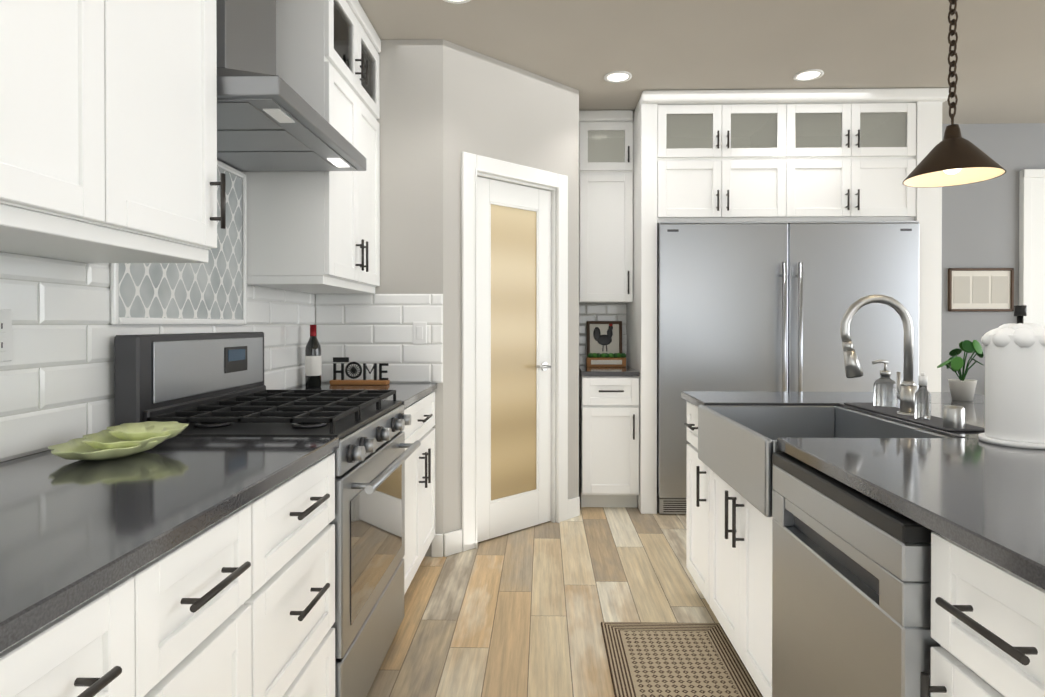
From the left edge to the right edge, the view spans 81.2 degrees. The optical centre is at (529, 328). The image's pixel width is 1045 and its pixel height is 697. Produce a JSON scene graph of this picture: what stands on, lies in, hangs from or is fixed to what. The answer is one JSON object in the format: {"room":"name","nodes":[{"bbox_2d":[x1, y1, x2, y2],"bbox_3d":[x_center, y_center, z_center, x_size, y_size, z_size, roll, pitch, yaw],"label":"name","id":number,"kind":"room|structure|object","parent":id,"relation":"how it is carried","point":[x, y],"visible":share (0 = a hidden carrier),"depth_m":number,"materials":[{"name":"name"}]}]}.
{"room":"kitchen","nodes":[
{"label":"kitchen","id":0,"kind":"room"},
{"bbox_2d":[3,170,311,461],"bbox_3d":[-1.245,-0.140,0.728,0.120,2.700,8.020,0,0,1],"label":"wall","id":1,"kind":"structure","parent":0,"point":[86,263],"depth_m":1.47,"materials":[{"name":"white tile"}]},
{"bbox_2d":[0,0,139,235],"bbox_3d":[-1.006,-0.665,0.849,0.348,0.929,0.798,0,0,1],"label":"upper cabinet","id":2,"kind":"object","parent":1,"relation":"attached to","point":[108,131],"depth_m":1.11,"materials":[{"name":"white wood"}]},
{"bbox_2d":[0,0,225,255],"bbox_3d":[-0.995,-0.668,1.363,0.348,0.929,0.467,0,0,1],"label":"upper cabinet","id":3,"kind":"object","parent":1,"relation":"attached to","point":[178,44],"depth_m":1.42,"materials":[{"name":"white wood"}]},
{"bbox_2d":[0,160,442,461],"bbox_3d":[-0.832,-0.159,1.324,0.680,0.908,3.730,0,0,1],"label":"backsplash","id":4,"kind":"structure","parent":1,"relation":"attached to","point":[71,320],"depth_m":1.89,"materials":[{"name":"white tile"}]},
{"bbox_2d":[0,309,11,361],"bbox_3d":[-1.158,0.016,1.327,0.008,0.116,0.072,0,0,1],"label":"electrical outlet plate","id":5,"kind":"object","parent":4,"relation":"attached to","point":[5,335],"visible":1,"depth_m":1.34,"materials":[{"name":"white plastic"}]},
{"bbox_2d":[413,322,426,343],"bbox_3d":[-0.571,0.025,3.171,0.072,0.116,0.008,0,0,1],"label":"switch plate","id":6,"kind":"object","parent":4,"relation":"attached to","point":[419,332],"visible":1,"depth_m":3.17,"materials":[{"name":"white plastic"}]},
{"bbox_2d":[216,0,365,171],"bbox_3d":[-0.903,-1.053,2.010,0.503,0.886,0.800,0,0,1],"label":"range hood","id":7,"kind":"object","parent":1,"relation":"attached to","point":[268,119],"visible":0.67,"depth_m":1.94,"materials":[{"name":"silver metal"}]},
{"bbox_2d":[243,36,379,291],"bbox_3d":[-0.963,-0.677,2.808,0.348,0.929,0.755,0,0,1],"label":"upper cabinet","id":8,"kind":"object","parent":1,"relation":"attached to","point":[319,231],"depth_m":2.44,"materials":[{"name":"white wood"}]},
{"bbox_2d":[314,39,578,555],"bbox_3d":[-0.400,-0.159,3.890,1.429,2.699,1.419,0,0,1],"label":"wall","id":9,"kind":"structure","parent":0,"point":[444,104],"depth_m":3.21,"materials":[{"name":"grey paint"}]},
{"bbox_2d":[431,497,579,556],"bbox_3d":[1.549,1.131,3.848,4.090,0.120,1.434,0,0,1],"label":"baseboard","id":10,"kind":"structure","parent":9,"relation":"attached to","point":[452,542],"depth_m":3.21,"materials":[{"name":"white wood"}]},
{"bbox_2d":[477,177,550,542],"bbox_3d":[-0.098,0.174,3.560,0.452,2.021,0.430,0,0,1],"label":"pantry door","id":11,"kind":"structure","parent":9,"relation":"in","point":[513,357],"depth_m":3.55,"materials":[{"name":"white glass"}]},
{"bbox_2d":[461,152,567,551],"bbox_3d":[-0.094,0.125,3.555,0.800,2.135,0.128,0,0,-42],"label":"trim","id":12,"kind":"structure","parent":9,"relation":"attached to","point":[473,166],"depth_m":3.47,"materials":[{"name":"white wood"}]},
{"bbox_2d":[366,504,760,696],"bbox_3d":[2.429,1.235,0.656,7.470,0.050,8.020,0,0,1],"label":"floor","id":13,"kind":"structure","parent":0,"point":[525,612],"depth_m":2.63,"materials":[{"name":"brown wood"}]},
{"bbox_2d":[0,494,263,696],"bbox_3d":[-0.862,0.771,0.819,0.638,0.876,0.737,0,0,1],"label":"base cabinet","id":14,"kind":"object","parent":13,"relation":"on","point":[239,602],"depth_m":0.93,"materials":[{"name":"white wood"}]},
{"bbox_2d":[0,383,436,652],"bbox_3d":[-0.846,0.312,1.326,0.648,0.032,3.728,0,0,1],"label":"countertop","id":15,"kind":"structure","parent":14,"relation":"on","point":[74,534],"depth_m":1.04,"materials":[{"name":"stone"}]},
{"bbox_2d":[48,421,188,460],"bbox_3d":[-0.955,0.267,1.426,0.248,0.055,0.284,0,0,1],"label":"plates","id":16,"kind":"object","parent":15,"relation":"on","point":[120,440],"visible":1,"depth_m":1.42,"materials":[{"name":"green ceramic"}]},
{"bbox_2d":[305,325,321,386],"bbox_3d":[-1.056,0.134,2.976,0.076,0.302,0.076,0,0,1],"label":"wine bottle","id":17,"kind":"object","parent":15,"relation":"on","point":[313,367],"visible":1,"depth_m":2.95,"materials":[{"name":"black glass"}]},
{"bbox_2d":[329,357,389,384],"bbox_3d":[-0.858,0.216,3.082,0.290,0.137,0.060,0,0,1],"label":"home sign","id":18,"kind":"object","parent":15,"relation":"on","point":[364,381],"visible":1,"depth_m":3.08,"materials":[{"name":"brown wood"}]},
{"bbox_2d":[114,332,420,696],"bbox_3d":[-0.780,0.609,2.043,0.702,1.185,0.760,0,0,1],"label":"stove","id":19,"kind":"object","parent":13,"relation":"on","point":[207,384],"visible":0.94,"depth_m":1.87,"materials":[{"name":"grey metal"}]},
{"bbox_2d":[264,453,334,696],"bbox_3d":[-0.850,0.767,1.392,0.638,0.876,0.533,0,0,1],"label":"base cabinet","id":20,"kind":"object","parent":13,"relation":"on","point":[299,537],"depth_m":1.42,"materials":[{"name":"white wood"}]},
{"bbox_2d":[403,391,434,594],"bbox_3d":[-0.818,0.758,2.811,0.638,0.876,0.760,0,0,1],"label":"base cabinet","id":21,"kind":"object","parent":13,"relation":"on","point":[420,465],"depth_m":2.77,"materials":[{"name":"white wood"}]},
{"bbox_2d":[579,373,638,506],"bbox_3d":[0.533,0.750,4.250,0.371,0.877,0.666,0,0,1],"label":"base cabinet","id":22,"kind":"object","parent":13,"relation":"on","point":[608,441],"visible":0.94,"depth_m":3.96,"materials":[{"name":"white wood"}]},
{"bbox_2d":[579,365,639,375],"bbox_3d":[0.533,0.294,4.262,0.376,0.032,0.638,0,0,1],"label":"countertop","id":23,"kind":"structure","parent":22,"relation":"on","point":[584,370],"depth_m":3.95,"materials":[{"name":"stone"}]},
{"bbox_2d":[587,321,621,356],"bbox_3d":[0.553,0.111,4.500,0.260,0.329,0.056,0,0,1],"label":"sign","id":24,"kind":"object","parent":23,"relation":"on","point":[604,336],"visible":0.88,"depth_m":4.50,"materials":[{"name":"beige fabric"}]},
{"bbox_2d":[586,353,625,366],"bbox_3d":[0.554,0.227,4.391,0.288,0.098,0.082,0,0,1],"label":"planter","id":25,"kind":"object","parent":23,"relation":"on","point":[605,360],"visible":1,"depth_m":4.35,"materials":[{"name":"brown wood"}]},
{"bbox_2d":[601,622,762,696],"bbox_3d":[0.512,1.199,1.743,0.480,0.008,1.450,0,0,1],"label":"rug","id":26,"kind":"object","parent":13,"relation":"on","point":[649,659],"visible":1,"depth_m":2.18,"materials":[{"name":"beige fabric"}]},
{"bbox_2d":[684,401,699,588],"bbox_3d":[1.020,0.760,2.544,0.629,0.876,0.461,0,0,1],"label":"base cabinet","id":27,"kind":"object","parent":13,"relation":"on","point":[693,462],"depth_m":2.66,"materials":[{"name":"white wood"}]},
{"bbox_2d":[700,460,772,696],"bbox_3d":[1.008,0.857,2.036,0.629,0.689,0.807,0,0,1],"label":"base cabinet","id":28,"kind":"object","parent":13,"relation":"on","point":[736,538],"depth_m":2.00,"materials":[{"name":"white wood"}]},
{"bbox_2d":[657,221,918,513],"bbox_3d":[1.641,0.256,4.165,1.624,1.866,0.779,0,0,1],"label":"fridge","id":29,"kind":"object","parent":13,"relation":"on","point":[753,305],"visible":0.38,"depth_m":3.84,"materials":[{"name":"grey metal"}]},
{"bbox_2d":[627,88,948,513],"bbox_3d":[1.684,-0.161,4.196,1.925,2.698,0.713,0,0,1],"label":"surround","id":30,"kind":"object","parent":13,"relation":"on","point":[786,155],"visible":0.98,"depth_m":3.89,"materials":[{"name":"white wood"}]},
{"bbox_2d":[772,452,940,696],"bbox_3d":[0.972,0.769,1.325,0.663,0.874,0.594,0,0,1],"label":"dishwasher","id":31,"kind":"object","parent":13,"relation":"on","point":[851,592],"visible":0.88,"depth_m":1.25,"materials":[{"name":"grey metal"}]},
{"bbox_2d":[920,532,1039,696],"bbox_3d":[0.982,0.771,0.828,0.629,0.876,0.385,0,0,1],"label":"base cabinet","id":32,"kind":"object","parent":13,"relation":"on","point":[988,626],"depth_m":0.91,"materials":[{"name":"white wood"}]},
{"bbox_2d":[1040,589,1044,696],"bbox_3d":[0.972,0.774,0.367,0.629,0.876,0.783,0,0,1],"label":"base cabinet","id":33,"kind":"object","parent":13,"relation":"on","point":[1042,593],"depth_m":0.80,"materials":[{"name":"white wood"}]},
{"bbox_2d":[681,391,1044,590],"bbox_3d":[1.286,0.314,0.990,1.270,0.032,3.550,0,0,1],"label":"countertop","id":34,"kind":"structure","parent":33,"relation":"on","point":[971,492],"depth_m":1.25,"materials":[{"name":"stone"}]},
{"bbox_2d":[698,405,951,516],"bbox_3d":[0.914,0.404,2.002,0.538,0.212,0.725,0,0,1],"label":"sink","id":35,"kind":"object","parent":34,"relation":"in","point":[737,446],"visible":0.38,"depth_m":2.11,"materials":[{"name":"silver metal"}]},
{"bbox_2d":[840,294,916,414],"bbox_3d":[1.163,0.089,2.047,0.256,0.403,0.103,0,0,1],"label":"faucet","id":36,"kind":"object","parent":34,"relation":"on","point":[907,388],"visible":0.92,"depth_m":2.02,"materials":[{"name":"silver metal"}]},
{"bbox_2d":[844,402,984,431],"bbox_3d":[1.254,0.288,2.026,0.124,0.006,0.600,0,0,1],"label":"drying mat","id":37,"kind":"object","parent":34,"relation":"on","point":[935,422],"visible":0.58,"depth_m":1.95,"materials":[{"name":"grey rubber"}]},
{"bbox_2d":[872,359,896,406],"bbox_3d":[1.294,0.202,2.225,0.085,0.176,0.076,0,0,1],"label":"soap dispenser","id":38,"kind":"object","parent":37,"relation":"on","point":[885,390],"visible":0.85,"depth_m":2.20,"materials":[{"name":"clear glass"}]},
{"bbox_2d":[915,373,930,419],"bbox_3d":[1.236,0.216,1.916,0.044,0.152,0.044,0,0,1],"label":"bottle","id":39,"kind":"object","parent":37,"relation":"on","point":[922,402],"visible":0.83,"depth_m":1.90,"materials":[{"name":"clear glass"}]},
{"bbox_2d":[943,405,964,428],"bbox_3d":[1.223,0.259,1.757,0.052,0.068,0.052,0,0,1],"label":"cup","id":40,"kind":"object","parent":37,"relation":"on","point":[953,416],"visible":0.85,"depth_m":1.74,"materials":[{"name":"silver metal"}]},
{"bbox_2d":[937,340,983,400],"bbox_3d":[1.738,0.167,2.466,0.169,0.242,0.166,0,0,1],"label":"potted plant","id":41,"kind":"object","parent":34,"relation":"on","point":[962,388],"visible":1,"depth_m":2.42,"materials":[{"name":"green plant"}]},
{"bbox_2d":[978,305,1044,448],"bbox_3d":[1.259,0.118,1.565,0.170,0.352,0.170,0,0,1],"label":"canister","id":42,"kind":"object","parent":34,"relation":"on","point":[1014,385],"visible":1,"depth_m":1.52,"materials":[{"name":"white ceramic"}]},
{"bbox_2d":[579,304,626,364],"bbox_3d":[0.540,0.046,4.576,0.378,0.458,0.010,0,0,1],"label":"backsplash","id":43,"kind":"structure","parent":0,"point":[602,312],"depth_m":4.57,"materials":[{"name":"white tile"}]},
{"bbox_2d":[358,0,1044,123],"bbox_3d":[2.429,-1.520,0.639,7.470,0.060,8.020,0,0,1],"label":"ceiling","id":44,"kind":"structure","parent":0,"point":[584,47],"depth_m":3.21,"materials":[{"name":"beige paint"}]},
{"bbox_2d":[443,0,470,3],"bbox_3d":[-0.331,-1.498,2.730,0.168,0.008,0.168,0,0,1],"label":"recessed light","id":45,"kind":"object","parent":44,"relation":"in","point":[457,1],"visible":1,"depth_m":2.79,"materials":[{"name":"white"}]},
{"bbox_2d":[604,71,631,82],"bbox_3d":[0.530,-1.504,3.651,0.168,0.008,0.168,0,0,1],"label":"recessed light","id":46,"kind":"object","parent":44,"relation":"in","point":[618,76],"visible":1,"depth_m":3.64,"materials":[{"name":"white"}]},
{"bbox_2d":[793,69,823,80],"bbox_3d":[1.659,-1.504,3.627,0.168,0.008,0.168,0,0,1],"label":"recessed light","id":47,"kind":"object","parent":44,"relation":"in","point":[809,74],"visible":1,"depth_m":3.62,"materials":[{"name":"white"}]},
{"bbox_2d":[902,0,1005,187],"bbox_3d":[1.290,-0.977,1.857,0.260,1.038,0.260,0,0,1],"label":"pendant lamp","id":48,"kind":"object","parent":44,"relation":"hanging from","point":[953,157],"visible":1,"depth_m":1.85,"materials":[{"name":"brown metal"}]},
{"bbox_2d":[941,123,1044,394],"bbox_3d":[2.576,-0.164,4.595,7.350,2.700,0.120,0,0,1],"label":"wall","id":49,"kind":"structure","parent":0,"point":[980,224],"depth_m":4.51,"materials":[{"name":"grey paint"}]},
{"bbox_2d":[579,110,632,303],"bbox_3d":[0.526,-0.847,4.381,0.391,1.328,0.386,0,0,1],"label":"upper cabinet","id":50,"kind":"object","parent":49,"relation":"attached to","point":[605,206],"visible":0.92,"depth_m":4.23,"materials":[{"name":"white wood"}]},
{"bbox_2d":[947,268,1013,311],"bbox_3d":[3.334,-0.284,4.505,0.470,0.320,0.025,0,0,1],"label":"framed art","id":51,"kind":"object","parent":49,"relation":"attached to","point":[980,289],"visible":0.98,"depth_m":4.50,"materials":[{"name":"white paper"}]},
{"bbox_2d":[1019,169,1044,327],"bbox_3d":[4.483,0.012,4.469,1.730,2.350,0.050,0,0,1],"label":"window","id":52,"kind":"structure","parent":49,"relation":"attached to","point":[1032,239],"depth_m":4.47,"materials":[{"name":"white"}]}
]}

